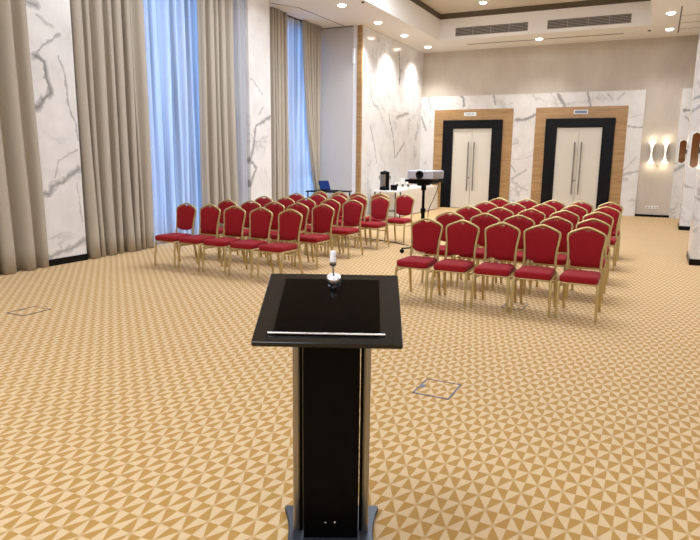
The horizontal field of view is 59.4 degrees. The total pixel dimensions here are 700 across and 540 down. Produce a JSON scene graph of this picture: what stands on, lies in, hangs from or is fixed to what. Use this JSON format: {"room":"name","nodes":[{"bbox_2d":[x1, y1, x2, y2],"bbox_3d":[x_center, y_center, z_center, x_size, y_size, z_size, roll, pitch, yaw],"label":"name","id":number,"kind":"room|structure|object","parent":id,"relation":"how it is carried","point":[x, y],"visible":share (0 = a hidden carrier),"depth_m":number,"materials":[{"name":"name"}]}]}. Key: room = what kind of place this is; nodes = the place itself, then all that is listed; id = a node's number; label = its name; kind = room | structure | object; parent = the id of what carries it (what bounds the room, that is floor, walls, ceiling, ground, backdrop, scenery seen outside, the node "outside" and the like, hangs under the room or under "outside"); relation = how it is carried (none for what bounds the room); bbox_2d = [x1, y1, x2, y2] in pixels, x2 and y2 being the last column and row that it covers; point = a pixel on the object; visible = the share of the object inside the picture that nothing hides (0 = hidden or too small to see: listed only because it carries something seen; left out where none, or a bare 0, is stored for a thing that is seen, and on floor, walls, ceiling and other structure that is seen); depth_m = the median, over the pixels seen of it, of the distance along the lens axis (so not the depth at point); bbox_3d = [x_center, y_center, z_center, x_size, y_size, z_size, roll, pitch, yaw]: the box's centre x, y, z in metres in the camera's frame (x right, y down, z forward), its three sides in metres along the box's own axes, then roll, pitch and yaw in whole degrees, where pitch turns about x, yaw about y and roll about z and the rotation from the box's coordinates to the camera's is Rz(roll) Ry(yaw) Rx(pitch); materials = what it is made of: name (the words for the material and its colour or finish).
{"room":"conference hall","nodes":[
{"label":"conference hall","id":0,"kind":"room"},
{"bbox_2d":[235,0,271,202],"bbox_3d":[-2.246,-3.587,13.594,0.620,5.150,0.810,6,12,26],"label":"wall","id":1,"kind":"structure","parent":0,"point":[256,12],"depth_m":13.36,"materials":[{"name":"stone"}]},
{"bbox_2d":[320,27,354,198],"bbox_3d":[-0.456,-4.062,16.873,1.295,5.130,0.145,6,12,26],"label":"wall","id":2,"kind":"structure","parent":0,"point":[336,92],"depth_m":16.72,"materials":[{"name":"paint"}]},
{"bbox_2d":[271,3,353,29],"bbox_3d":[-1.083,-6.196,14.898,1.000,0.031,3.290,6,12,26],"label":"trim","id":3,"kind":"structure","parent":2,"relation":"attached to","point":[271,3],"depth_m":15.37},
{"bbox_2d":[352,25,357,193],"bbox_3d":[0.147,-3.955,16.607,0.125,5.030,0.115,6,12,26],"label":"trim","id":4,"kind":"structure","parent":2,"relation":"attached to","point":[355,29],"depth_m":16.50,"materials":[{"name":"paint"}]},
{"bbox_2d":[0,207,699,539],"bbox_3d":[0.503,0.112,8.892,11.600,0.150,24.500,6,12,26],"label":"floor","id":5,"kind":"structure","parent":0,"point":[140,405],"depth_m":4.17,"materials":[{"name":"carpet"}]},
{"bbox_2d":[7,306,50,315],"bbox_3d":[-3.401,0.434,6.497,0.270,0.004,0.330,6,12,26],"label":"floor hatch","id":6,"kind":"object","parent":5,"relation":"on","point":[34,309],"visible":1,"depth_m":6.48,"materials":[{"name":"carpet"}]},
{"bbox_2d":[25,0,86,259],"bbox_3d":[-4.554,-2.762,9.002,0.620,5.150,0.720,6,12,26],"label":"wall pier","id":7,"kind":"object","parent":5,"relation":"on","point":[48,21],"visible":0.67,"depth_m":8.98,"materials":[{"name":"stone"}]},
{"bbox_2d":[49,254,87,266],"bbox_3d":[-4.575,-0.180,9.479,0.635,0.100,0.725,6,12,26],"label":"baseboard","id":8,"kind":"object","parent":7,"relation":"attached to","point":[59,261],"visible":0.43,"depth_m":9.34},
{"bbox_2d":[154,203,197,268],"bbox_3d":[-2.619,-0.533,9.232,0.424,0.933,0.536,7,12,29],"label":"banquet chair","id":9,"kind":"object","parent":5,"relation":"on","point":[185,214],"visible":0.87,"depth_m":9.29,"materials":[{"name":"red fabric"}]},
{"bbox_2d":[178,204,222,271],"bbox_3d":[-2.211,-0.492,9.035,0.424,0.933,0.536,7,12,29],"label":"banquet chair","id":10,"kind":"object","parent":5,"relation":"on","point":[209,216],"visible":0.9,"depth_m":9.09,"materials":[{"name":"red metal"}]},
{"bbox_2d":[200,199,238,258],"bbox_3d":[-2.162,-0.686,10.086,0.424,0.933,0.536,6,12,28],"label":"banquet chair","id":11,"kind":"object","parent":5,"relation":"on","point":[226,203],"visible":0.45,"depth_m":10.19,"materials":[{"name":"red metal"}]},
{"bbox_2d":[202,205,247,274],"bbox_3d":[-1.796,-0.445,8.806,0.424,0.933,0.536,6,12,28],"label":"banquet chair","id":12,"kind":"object","parent":5,"relation":"on","point":[234,218],"visible":0.91,"depth_m":8.87,"materials":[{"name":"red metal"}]},
{"bbox_2d":[223,200,262,261],"bbox_3d":[-1.732,-0.642,9.878,0.424,0.933,0.536,6,12,27],"label":"banquet chair","id":13,"kind":"object","parent":5,"relation":"on","point":[248,207],"visible":0.4,"depth_m":9.98,"materials":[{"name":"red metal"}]},
{"bbox_2d":[228,207,273,278],"bbox_3d":[-1.382,-0.398,8.578,0.424,0.933,0.536,7,12,29],"label":"banquet chair","id":14,"kind":"object","parent":5,"relation":"on","point":[260,221],"visible":0.93,"depth_m":8.63,"materials":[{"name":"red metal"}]},
{"bbox_2d":[244,196,272,249],"bbox_3d":[-1.683,-0.855,11.028,0.424,0.933,0.536,6,12,28],"label":"banquet chair","id":15,"kind":"object","parent":5,"relation":"on","point":[260,200],"visible":0.24,"depth_m":11.13,"materials":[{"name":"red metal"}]},
{"bbox_2d":[246,201,285,263],"bbox_3d":[-1.324,-0.601,9.680,0.424,0.933,0.536,6,12,27],"label":"banquet chair","id":16,"kind":"object","parent":5,"relation":"on","point":[275,209],"visible":0.49,"depth_m":9.76,"materials":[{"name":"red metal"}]},
{"bbox_2d":[260,197,294,242],"bbox_3d":[-1.275,-0.814,10.830,0.424,0.933,0.536,6,12,29],"label":"banquet chair","id":17,"kind":"object","parent":5,"relation":"on","point":[288,201],"visible":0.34,"depth_m":10.92,"materials":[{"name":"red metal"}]},
{"bbox_2d":[257,209,302,278],"bbox_3d":[-0.945,-0.348,8.339,0.424,0.933,0.536,7,12,29],"label":"banquet chair","id":18,"kind":"object","parent":5,"relation":"on","point":[289,223],"visible":0.98,"depth_m":8.39,"materials":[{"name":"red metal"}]},
{"bbox_2d":[269,202,309,266],"bbox_3d":[-0.930,-0.561,9.489,0.424,0.933,0.536,6,12,27],"label":"banquet chair","id":19,"kind":"object","parent":5,"relation":"on","point":[303,209],"visible":0.56,"depth_m":9.55,"materials":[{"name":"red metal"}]},
{"bbox_2d":[288,193,304,231],"bbox_3d":[-1.173,-1.031,12.010,0.424,0.933,0.536,6,12,27],"label":"banquet chair","id":20,"kind":"object","parent":5,"relation":"on","point":[294,197],"visible":0.27,"depth_m":12.12,"materials":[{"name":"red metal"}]},
{"bbox_2d":[296,198,315,251],"bbox_3d":[-0.894,-0.775,10.646,0.424,0.933,0.536,7,12,29],"label":"banquet chair","id":21,"kind":"object","parent":5,"relation":"on","point":[309,203],"visible":0.29,"depth_m":10.71,"materials":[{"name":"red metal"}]},
{"bbox_2d":[295,194,325,244],"bbox_3d":[-0.757,-0.989,11.808,0.424,0.933,0.536,6,12,27],"label":"banquet chair","id":22,"kind":"object","parent":5,"relation":"on","point":[318,199],"visible":0.28,"depth_m":11.90,"materials":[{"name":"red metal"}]},
{"bbox_2d":[294,204,334,269],"bbox_3d":[-0.531,-0.521,9.296,0.424,0.933,0.536,7,12,29],"label":"banquet chair","id":23,"kind":"object","parent":5,"relation":"on","point":[322,216],"visible":0.94,"depth_m":9.36,"materials":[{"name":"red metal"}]},
{"bbox_2d":[312,191,327,201],"bbox_3d":[-0.756,-1.176,12.817,0.424,0.933,0.536,6,12,29],"label":"banquet chair","id":24,"kind":"object","parent":5,"relation":"on","point":[324,194],"visible":0.14,"depth_m":12.90,"materials":[{"name":"gold metal"}]},
{"bbox_2d":[304,199,340,256],"bbox_3d":[-0.459,-0.731,10.435,0.424,0.933,0.536,7,12,29],"label":"banquet chair","id":25,"kind":"object","parent":5,"relation":"on","point":[333,203],"visible":0.52,"depth_m":10.48,"materials":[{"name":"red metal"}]},
{"bbox_2d":[251,273,402,539],"bbox_3d":[-0.082,0.623,2.551,0.574,1.143,0.530,0,10,-1],"label":"lectern","id":26,"kind":"object","parent":5,"relation":"on","point":[326,326],"visible":0.99,"depth_m":2.56,"materials":[{"name":"wood"}]},
{"bbox_2d":[327,250,340,283],"bbox_3d":[-0.069,-0.011,2.616,0.062,0.143,0.066,0,10,-1],"label":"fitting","id":27,"kind":"object","parent":26,"relation":"on","point":[333,278],"visible":1,"depth_m":2.61,"materials":[{"name":"silver metal"}]},
{"bbox_2d":[305,189,351,199],"bbox_3d":[-0.562,-1.739,16.349,0.960,0.750,0.840,6,12,26],"label":"side table","id":28,"kind":"object","parent":5,"relation":"on","point":[308,191],"visible":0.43,"depth_m":16.14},
{"bbox_2d":[318,181,337,190],"bbox_3d":[-0.561,-2.228,16.231,0.340,0.254,0.494,-8,14,-39],"label":"laptop","id":29,"kind":"object","parent":28,"relation":"on","point":[324,185],"visible":0.99,"depth_m":16.34,"materials":[{"name":"plastic"}]},
{"bbox_2d":[328,195,346,246],"bbox_3d":[-0.353,-0.948,11.612,0.424,0.933,0.536,6,12,27],"label":"banquet chair","id":30,"kind":"object","parent":5,"relation":"on","point":[340,199],"visible":0.33,"depth_m":11.69,"materials":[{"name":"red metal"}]},
{"bbox_2d":[331,192,347,238],"bbox_3d":[-0.335,-1.133,12.613,0.424,0.933,0.536,6,12,28],"label":"banquet chair","id":31,"kind":"object","parent":5,"relation":"on","point":[336,193],"visible":0.24,"depth_m":12.70,"materials":[{"name":"gold metal"}]},
{"bbox_2d":[327,200,363,258],"bbox_3d":[-0.070,-0.692,10.246,0.424,0.933,0.536,7,12,29],"label":"banquet chair","id":32,"kind":"object","parent":5,"relation":"on","point":[352,212],"visible":0.96,"depth_m":10.31,"materials":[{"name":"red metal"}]},
{"bbox_2d":[335,195,367,247],"bbox_3d":[0.037,-0.909,11.423,0.424,0.933,0.536,6,12,27],"label":"banquet chair","id":33,"kind":"object","parent":5,"relation":"on","point":[364,201],"visible":0.41,"depth_m":11.47,"materials":[{"name":"gold metal"}]},
{"bbox_2d":[339,192,366,235],"bbox_3d":[0.050,-1.095,12.426,0.424,0.933,0.536,6,12,27],"label":"banquet chair","id":34,"kind":"object","parent":5,"relation":"on","point":[357,193],"visible":0.24,"depth_m":12.53,"materials":[{"name":"gold metal"}]},
{"bbox_2d":[357,196,389,249],"bbox_3d":[0.441,-0.868,11.228,0.424,0.933,0.536,7,12,29],"label":"banquet chair","id":35,"kind":"object","parent":5,"relation":"on","point":[379,208],"visible":0.91,"depth_m":11.30,"materials":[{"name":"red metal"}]},
{"bbox_2d":[359,193,388,242],"bbox_3d":[0.489,-1.050,12.213,0.424,0.933,0.536,6,12,27],"label":"banquet chair","id":36,"kind":"object","parent":5,"relation":"on","point":[367,218],"visible":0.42,"depth_m":12.15,"materials":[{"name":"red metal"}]},
{"bbox_2d":[373,190,401,217],"bbox_3d":[1.024,-1.800,16.777,0.680,0.750,0.440,6,12,26],"label":"folding table","id":37,"kind":"object","parent":5,"relation":"on","point":[374,191],"visible":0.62,"depth_m":16.61,"materials":[{"name":"white plastic"}]},
{"bbox_2d":[379,171,390,189],"bbox_3d":[0.950,-2.450,16.765,0.278,0.530,0.297,-6,12,-31],"label":"urn","id":38,"kind":"object","parent":37,"relation":"on","point":[384,176],"visible":0.98,"depth_m":16.67,"materials":[{"name":"metal"}]},
{"bbox_2d":[384,194,414,243],"bbox_3d":[0.973,-1.001,11.979,0.424,0.933,0.536,6,12,27],"label":"banquet chair","id":39,"kind":"object","parent":5,"relation":"on","point":[404,205],"visible":0.88,"depth_m":12.06,"materials":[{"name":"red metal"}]},
{"bbox_2d":[394,218,442,302],"bbox_3d":[0.819,-0.135,7.293,0.424,0.933,0.536,6,12,27],"label":"banquet chair","id":40,"kind":"object","parent":5,"relation":"on","point":[425,235],"visible":0.88,"depth_m":7.37,"materials":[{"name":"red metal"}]},
{"bbox_2d":[400,179,443,255],"bbox_3d":[1.257,-0.927,10.638,0.583,1.275,0.605,7,12,32],"label":"stand","id":41,"kind":"object","parent":5,"relation":"on","point":[423,183],"visible":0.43,"depth_m":10.51,"materials":[{"name":"metal"}]},
{"bbox_2d":[405,179,443,185],"bbox_3d":[1.282,-1.502,10.532,0.510,0.105,0.480,7,12,32],"label":"tray","id":42,"kind":"object","parent":41,"relation":"on","point":[420,182],"depth_m":10.42,"materials":[{"name":"plastic"}]},
{"bbox_2d":[407,170,443,179],"bbox_3d":[1.292,-1.632,10.501,0.460,0.162,0.530,7,12,31],"label":"projector","id":43,"kind":"object","parent":41,"relation":"on","point":[412,174],"visible":1,"depth_m":10.31,"materials":[{"name":"white plastic"}]},
{"bbox_2d":[412,378,461,399],"bbox_3d":[0.632,0.860,4.444,0.270,0.004,0.320,6,12,26],"label":"box","id":44,"kind":"object","parent":5,"relation":"on","point":[429,387],"visible":1,"depth_m":4.43,"materials":[{"name":"carpet"}]},
{"bbox_2d":[421,211,464,285],"bbox_3d":[1.257,-0.306,8.243,0.424,0.933,0.536,6,12,26],"label":"banquet chair","id":45,"kind":"object","parent":5,"relation":"on","point":[446,219],"visible":0.5,"depth_m":8.34,"materials":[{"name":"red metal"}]},
{"bbox_2d":[430,220,479,307],"bbox_3d":[1.222,-0.094,7.097,0.424,0.933,0.536,6,12,25],"label":"banquet chair","id":46,"kind":"object","parent":5,"relation":"on","point":[461,238],"visible":0.97,"depth_m":7.17,"materials":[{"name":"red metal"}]},
{"bbox_2d":[444,206,481,271],"bbox_3d":[1.705,-0.486,9.244,0.424,0.933,0.536,6,12,26],"label":"banquet chair","id":47,"kind":"object","parent":5,"relation":"on","point":[467,213],"visible":0.35,"depth_m":9.36,"materials":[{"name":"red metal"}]},
{"bbox_2d":[456,213,499,289],"bbox_3d":[1.688,-0.263,8.034,0.424,0.933,0.536,6,12,27],"label":"banquet chair","id":48,"kind":"object","parent":5,"relation":"on","point":[482,222],"visible":0.41,"depth_m":8.13,"materials":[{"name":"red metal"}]},
{"bbox_2d":[474,201,497,216],"bbox_3d":[2.197,-0.666,10.245,0.424,0.933,0.536,6,12,26],"label":"banquet chair","id":49,"kind":"object","parent":5,"relation":"on","point":[484,208],"visible":0.25,"depth_m":10.37,"materials":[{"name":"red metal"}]},
{"bbox_2d":[476,207,513,265],"bbox_3d":[2.143,-0.442,9.031,0.424,0.933,0.536,6,12,25],"label":"banquet chair","id":50,"kind":"object","parent":5,"relation":"on","point":[503,214],"visible":0.31,"depth_m":9.13,"materials":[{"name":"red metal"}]},
{"bbox_2d":[470,222,520,312],"bbox_3d":[1.643,-0.051,6.893,0.424,0.933,0.536,6,12,25],"label":"banquet chair","id":51,"kind":"object","parent":5,"relation":"on","point":[501,242],"visible":0.98,"depth_m":6.97,"materials":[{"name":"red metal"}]},
{"bbox_2d":[488,198,509,210],"bbox_3d":[2.649,-0.844,11.233,0.424,0.933,0.536,6,12,26],"label":"banquet chair","id":52,"kind":"object","parent":5,"relation":"on","point":[499,203],"visible":0.17,"depth_m":11.34,"materials":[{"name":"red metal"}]},
{"bbox_2d":[491,202,525,259],"bbox_3d":[2.609,-0.625,10.046,0.424,0.933,0.536,6,12,26],"label":"banquet chair","id":53,"kind":"object","parent":5,"relation":"on","point":[515,209],"visible":0.24,"depth_m":10.15,"materials":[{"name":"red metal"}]},
{"bbox_2d":[491,215,534,293],"bbox_3d":[2.095,-0.221,7.837,0.424,0.933,0.536,5,12,25],"label":"banquet chair","id":54,"kind":"object","parent":5,"relation":"on","point":[525,222],"visible":0.51,"depth_m":7.92,"materials":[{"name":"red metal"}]},
{"bbox_2d":[501,302,527,309],"bbox_3d":[1.876,0.405,6.974,0.240,0.004,0.320,6,12,26],"label":"box","id":55,"kind":"object","parent":5,"relation":"on","point":[519,306],"visible":0.74,"depth_m":6.94,"materials":[{"name":"carpet"}]},
{"bbox_2d":[507,208,545,265],"bbox_3d":[2.547,-0.401,8.836,0.424,0.933,0.536,6,12,26],"label":"banquet chair","id":56,"kind":"object","parent":5,"relation":"on","point":[537,216],"visible":0.23,"depth_m":8.93,"materials":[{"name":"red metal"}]},
{"bbox_2d":[515,199,537,211],"bbox_3d":[3.110,-0.798,11.010,0.424,0.933,0.536,6,12,25],"label":"banquet chair","id":57,"kind":"object","parent":5,"relation":"on","point":[529,204],"visible":0.22,"depth_m":11.12,"materials":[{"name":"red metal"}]},
{"bbox_2d":[509,224,561,317],"bbox_3d":[2.038,-0.012,6.702,0.424,0.933,0.536,6,12,26],"label":"banquet chair","id":58,"kind":"object","parent":5,"relation":"on","point":[540,245],"visible":0.99,"depth_m":6.78,"materials":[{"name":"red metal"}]},
{"bbox_2d":[521,204,556,263],"bbox_3d":[3.039,-0.581,9.837,0.424,0.933,0.536,6,12,25],"label":"banquet chair","id":59,"kind":"object","parent":5,"relation":"on","point":[547,209],"visible":0.21,"depth_m":9.94,"materials":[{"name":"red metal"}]},
{"bbox_2d":[528,216,572,294],"bbox_3d":[2.512,-0.179,7.635,0.424,0.933,0.536,6,12,25],"label":"banquet chair","id":60,"kind":"object","parent":5,"relation":"on","point":[565,226],"visible":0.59,"depth_m":7.71,"materials":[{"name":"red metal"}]},
{"bbox_2d":[542,200,564,211],"bbox_3d":[3.518,-0.756,10.812,0.424,0.933,0.536,6,12,27],"label":"banquet chair","id":61,"kind":"object","parent":5,"relation":"on","point":[557,205],"visible":0.24,"depth_m":10.90,"materials":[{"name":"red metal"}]},
{"bbox_2d":[541,210,579,267],"bbox_3d":[2.964,-0.359,8.634,0.424,0.933,0.536,6,12,25],"label":"banquet chair","id":62,"kind":"object","parent":5,"relation":"on","point":[572,217],"visible":0.28,"depth_m":8.72,"materials":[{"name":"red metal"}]},
{"bbox_2d":[561,205,587,221],"bbox_3d":[3.465,-0.538,9.631,0.424,0.933,0.536,6,12,26],"label":"banquet chair","id":63,"kind":"object","parent":5,"relation":"on","point":[578,211],"visible":0.23,"depth_m":9.73,"materials":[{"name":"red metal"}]},
{"bbox_2d":[554,227,607,322],"bbox_3d":[2.455,0.030,6.500,0.424,0.933,0.536,6,12,27],"label":"banquet chair","id":64,"kind":"object","parent":5,"relation":"on","point":[585,248],"visible":1,"depth_m":6.58,"materials":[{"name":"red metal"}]},
{"bbox_2d":[569,201,592,216],"bbox_3d":[3.935,-0.714,10.610,0.424,0.933,0.536,6,12,27],"label":"banquet chair","id":65,"kind":"object","parent":5,"relation":"on","point":[588,208],"visible":0.19,"depth_m":10.70,"materials":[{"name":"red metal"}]},
{"bbox_2d":[566,218,610,301],"bbox_3d":[2.902,-0.140,7.446,0.424,0.933,0.536,6,12,26],"label":"banquet chair","id":66,"kind":"object","parent":5,"relation":"on","point":[599,225],"visible":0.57,"depth_m":7.51,"materials":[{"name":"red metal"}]},
{"bbox_2d":[575,212,613,284],"bbox_3d":[3.367,-0.319,8.439,0.424,0.933,0.536,6,12,25],"label":"banquet chair","id":67,"kind":"object","parent":5,"relation":"on","point":[606,218],"visible":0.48,"depth_m":8.52,"materials":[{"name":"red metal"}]},
{"bbox_2d":[593,206,620,270],"bbox_3d":[3.891,-0.495,9.425,0.424,0.933,0.536,6,12,27],"label":"banquet chair","id":68,"kind":"object","parent":5,"relation":"on","point":[612,212],"visible":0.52,"depth_m":9.49,"materials":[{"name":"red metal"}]},
{"bbox_2d":[597,202,622,260],"bbox_3d":[4.369,-0.671,10.399,0.424,0.933,0.536,6,12,25],"label":"banquet chair","id":69,"kind":"object","parent":5,"relation":"on","point":[610,204],"visible":0.41,"depth_m":10.47,"materials":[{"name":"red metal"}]},
{"bbox_3d":[1.718,-2.136,18.646,0.780,0.745,3.400,6,12,26],"label":"buffet table","id":70,"kind":"object","parent":5,"relation":"on","visible":0},
{"bbox_2d":[371,185,437,216],"bbox_3d":[1.718,-2.147,18.644,0.876,0.738,3.456,6,12,26],"label":"tablecloth","id":71,"kind":"object","parent":70,"relation":"on","point":[415,191],"visible":0.52,"depth_m":18.34,"materials":[{"name":"white fabric"}]},
{"bbox_2d":[361,26,423,215],"bbox_3d":[1.072,-4.426,18.735,0.650,5.200,4.710,6,12,26],"label":"wall","id":72,"kind":"structure","parent":0,"point":[392,88],"depth_m":18.08,"materials":[{"name":"stone"}]},
{"bbox_2d":[355,25,362,192],"bbox_3d":[0.246,-3.939,16.523,0.130,5.030,0.080,6,12,26],"label":"trim","id":73,"kind":"structure","parent":72,"relation":"attached to","point":[360,27],"depth_m":16.41,"materials":[{"name":"brown wood"}]},
{"bbox_2d":[269,0,699,52],"bbox_3d":[0.518,-5.181,7.820,11.600,0.590,24.700,6,12,26],"label":"ceiling","id":74,"kind":"structure","parent":0,"point":[398,17],"depth_m":16.27,"materials":[{"name":"paint"}]},
{"bbox_2d":[0,0,48,274],"bbox_3d":[-4.859,-2.373,7.775,0.279,5.014,1.998,6,12,26],"label":"curtain","id":75,"kind":"object","parent":74,"relation":"hanging from","point":[23,232],"visible":1,"depth_m":8.45,"materials":[{"name":"fabric"}]},
{"bbox_2d":[70,0,153,258],"bbox_3d":[-3.807,-2.761,9.933,0.242,5.014,1.608,6,12,26],"label":"curtain","id":76,"kind":"object","parent":74,"relation":"hanging from","point":[108,36],"visible":0.98,"depth_m":9.94,"materials":[{"name":"fabric"}]},
{"bbox_2d":[143,0,247,244],"bbox_3d":[-3.346,-2.995,11.277,0.270,4.994,4.426,6,12,28],"label":"sheer curtain","id":77,"kind":"object","parent":74,"relation":"hanging from","point":[160,116],"visible":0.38,"depth_m":11.51,"materials":[{"name":"fabric"}]},
{"bbox_2d":[197,0,238,236],"bbox_3d":[-2.620,-3.194,12.343,0.201,5.014,1.142,6,12,26],"label":"curtain","id":78,"kind":"object","parent":74,"relation":"hanging from","point":[218,150],"visible":0.82,"depth_m":12.20,"materials":[{"name":"fabric"}]},
{"bbox_2d":[269,7,288,204],"bbox_3d":[-1.718,-3.660,14.910,0.164,5.014,0.773,6,12,26],"label":"curtain","id":79,"kind":"object","parent":74,"relation":"hanging from","point":[278,48],"visible":0.85,"depth_m":14.78,"materials":[{"name":"fabric"}]},
{"bbox_2d":[287,16,313,200],"bbox_3d":[-1.279,-3.857,16.053,0.098,4.994,2.048,6,12,26],"label":"sheer curtain","id":80,"kind":"object","parent":74,"relation":"hanging from","point":[300,175],"visible":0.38,"depth_m":15.86,"materials":[{"name":"fabric"}]},
{"bbox_2d":[302,20,321,192],"bbox_3d":[-1.011,-3.919,16.354,0.140,5.014,1.001,6,12,26],"label":"curtain","id":81,"kind":"object","parent":74,"relation":"hanging from","point":[311,33],"visible":0.86,"depth_m":16.22,"materials":[{"name":"fabric"}]},
{"bbox_2d":[454,21,528,37],"bbox_3d":[3.991,-6.823,17.386,2.120,0.290,0.022,6,12,26],"label":"ceiling vent","id":82,"kind":"object","parent":74,"relation":"in","point":[522,26],"visible":1,"depth_m":17.37,"materials":[{"name":"metal"}]},
{"bbox_2d":[410,0,650,19],"bbox_3d":[0.590,-5.532,7.608,6.050,0.220,21.100,6,12,26],"label":"trim","id":83,"kind":"structure","parent":74,"relation":"attached to","point":[585,3],"depth_m":16.80,"materials":[{"name":"wood"}]},
{"bbox_2d":[467,33,623,44],"bbox_3d":[5.517,-6.645,17.661,4.350,0.006,0.060,6,12,26],"label":"ceiling vent","id":84,"kind":"object","parent":74,"relation":"in","point":[619,33],"visible":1,"depth_m":17.51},
{"bbox_2d":[546,12,632,30],"bbox_3d":[6.317,-6.588,16.259,2.150,0.290,0.022,6,12,26],"label":"ceiling vent","id":85,"kind":"object","parent":74,"relation":"in","point":[617,18],"visible":1,"depth_m":16.24,"materials":[{"name":"metal"}]},
{"bbox_2d":[420,0,584,13],"bbox_3d":[0.592,-5.665,7.583,6.250,0.150,21.300,6,12,26],"label":"ceiling","id":86,"kind":"structure","parent":0,"point":[441,6],"depth_m":16.72,"materials":[{"name":"paint"}]},
{"bbox_2d":[422,35,698,214],"bbox_3d":[5.916,-4.883,19.024,11.600,6.100,0.240,6,12,26],"label":"wall","id":87,"kind":"structure","parent":0,"point":[662,67],"depth_m":17.97,"materials":[{"name":"paint"}]},
{"bbox_2d":[464,112,475,115],"bbox_3d":[3.879,-5.029,19.787,0.400,0.115,0.023,6,12,26],"label":"door sign","id":88,"kind":"object","parent":87,"relation":"attached to","point":[465,113],"visible":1,"depth_m":19.78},
{"bbox_2d":[440,119,502,207],"bbox_3d":[3.946,-3.441,20.045,1.957,2.850,0.158,6,12,26],"label":"door","id":89,"kind":"structure","parent":87,"relation":"in","point":[471,149],"depth_m":20.03,"materials":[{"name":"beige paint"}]},
{"bbox_2d":[432,108,513,206],"bbox_3d":[3.964,-3.613,20.055,2.585,3.185,0.075,6,12,26],"label":"trim","id":90,"kind":"structure","parent":87,"relation":"attached to","point":[507,114],"depth_m":19.68,"materials":[{"name":"brown wood"}]},
{"bbox_2d":[420,88,692,217],"bbox_3d":[6.306,-3.590,18.890,8.750,3.615,0.060,6,12,26],"label":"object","id":91,"kind":"structure","parent":87,"relation":"attached to","point":[524,105],"depth_m":18.83,"materials":[{"name":"stone"}]},
{"bbox_2d":[424,33,692,51],"bbox_3d":[6.236,-6.718,18.092,8.750,0.003,0.020,6,12,26],"label":"trim","id":92,"kind":"structure","parent":87,"relation":"attached to","point":[690,33],"depth_m":18.04,"materials":[{"name":"paint"}]},
{"bbox_2d":[540,118,615,212],"bbox_3d":[6.880,-3.145,18.624,1.970,2.850,0.158,6,12,26],"label":"door","id":93,"kind":"structure","parent":87,"relation":"in","point":[578,152],"depth_m":18.57,"materials":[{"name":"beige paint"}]},
{"bbox_2d":[530,106,628,206],"bbox_3d":[6.899,-3.317,18.633,2.605,3.185,0.075,6,12,26],"label":"trim","id":94,"kind":"structure","parent":87,"relation":"attached to","point":[620,113],"depth_m":18.30,"materials":[{"name":"brown wood"}]},
{"bbox_2d":[574,110,587,113],"bbox_3d":[6.900,-4.724,18.324,0.400,0.115,0.023,6,12,26],"label":"door sign","id":95,"kind":"object","parent":87,"relation":"attached to","point":[575,111],"visible":1,"depth_m":18.31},
{"bbox_2d":[634,214,668,217],"bbox_3d":[8.850,-1.592,17.993,0.910,0.070,0.040,6,12,26],"label":"baseboard","id":96,"kind":"structure","parent":87,"relation":"attached to","point":[641,215],"depth_m":17.98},
{"bbox_2d":[647,142,655,162],"bbox_3d":[8.686,-3.379,17.663,0.198,0.600,0.182,6,12,26],"label":"wall light","id":97,"kind":"object","parent":87,"relation":"attached to","point":[652,144],"visible":1,"depth_m":17.59,"materials":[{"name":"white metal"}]},
{"bbox_2d":[646,206,657,208],"bbox_3d":[8.840,-1.835,17.957,0.320,0.080,0.016,6,12,26],"label":"strip","id":98,"kind":"object","parent":87,"relation":"attached to","point":[647,207],"visible":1,"depth_m":17.95,"materials":[{"name":"white plastic"}]},
{"bbox_2d":[661,142,669,163],"bbox_3d":[9.004,-3.347,17.509,0.198,0.600,0.182,6,12,26],"label":"wall light","id":99,"kind":"object","parent":87,"relation":"attached to","point":[664,143],"visible":1,"depth_m":17.43,"materials":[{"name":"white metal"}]},
{"bbox_2d":[678,27,699,225],"bbox_3d":[8.540,-3.542,14.472,0.900,4.980,0.950,6,12,26],"label":"wall","id":100,"kind":"structure","parent":0,"point":[689,176],"depth_m":14.44,"materials":[{"name":"stone"}]},
{"bbox_2d":[678,140,686,162],"bbox_3d":[7.998,-2.845,14.739,0.177,0.560,0.198,6,12,26],"label":"wall light","id":101,"kind":"object","parent":100,"relation":"attached to","point":[682,152],"visible":0.96,"depth_m":14.72,"materials":[{"name":"wood"}]},
{"bbox_2d":[677,223,689,230],"bbox_3d":[8.507,-1.045,14.936,0.910,0.100,0.972,6,12,26],"label":"baseboard","id":102,"kind":"structure","parent":100,"relation":"attached to","point":[687,228],"depth_m":14.65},
{"bbox_2d":[677,6,699,32],"bbox_3d":[8.727,-6.086,14.839,1.345,0.006,3.250,6,12,26],"label":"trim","id":103,"kind":"structure","parent":100,"relation":"attached to","point":[681,6],"depth_m":15.08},
{"bbox_2d":[688,153,699,258],"bbox_3d":[6.079,-2.662,9.575,0.900,4.980,0.950,6,12,26],"label":"column","id":104,"kind":"structure","parent":0,"point":[694,236],"depth_m":9.75,"materials":[{"name":"stone"}]},
{"bbox_2d":[686,251,699,265],"bbox_3d":[6.046,-0.165,10.040,0.910,0.100,0.972,6,12,26],"label":"baseboard","id":105,"kind":"structure","parent":104,"relation":"attached to","point":[696,262],"depth_m":9.79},
{"bbox_2d":[688,132,699,167],"bbox_3d":[5.595,-1.940,9.932,0.147,0.580,0.198,6,12,26],"label":"wall light","id":106,"kind":"object","parent":104,"relation":"attached to","point":[695,140],"visible":1,"depth_m":9.91,"materials":[{"name":"wood"}]},
{"bbox_3d":[-4.239,-3.049,10.708,0.350,5.300,24.500,6,12,26],"label":"wall","id":107,"kind":"structure","parent":0,"visible":0},
{"bbox_2d":[148,0,195,233],"bbox_3d":[-3.838,-3.034,11.529,0.080,4.820,3.100,6,12,26],"label":"window","id":108,"kind":"structure","parent":107,"relation":"in","point":[186,11],"depth_m":12.24,"materials":[{"name":"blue glass"}]},
{"bbox_2d":[294,27,296,128],"bbox_3d":[-1.709,-3.795,15.764,0.080,4.820,2.900,6,12,26],"label":"window","id":109,"kind":"structure","parent":107,"relation":"in","point":[295,93],"depth_m":16.14,"materials":[{"name":"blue glass"}]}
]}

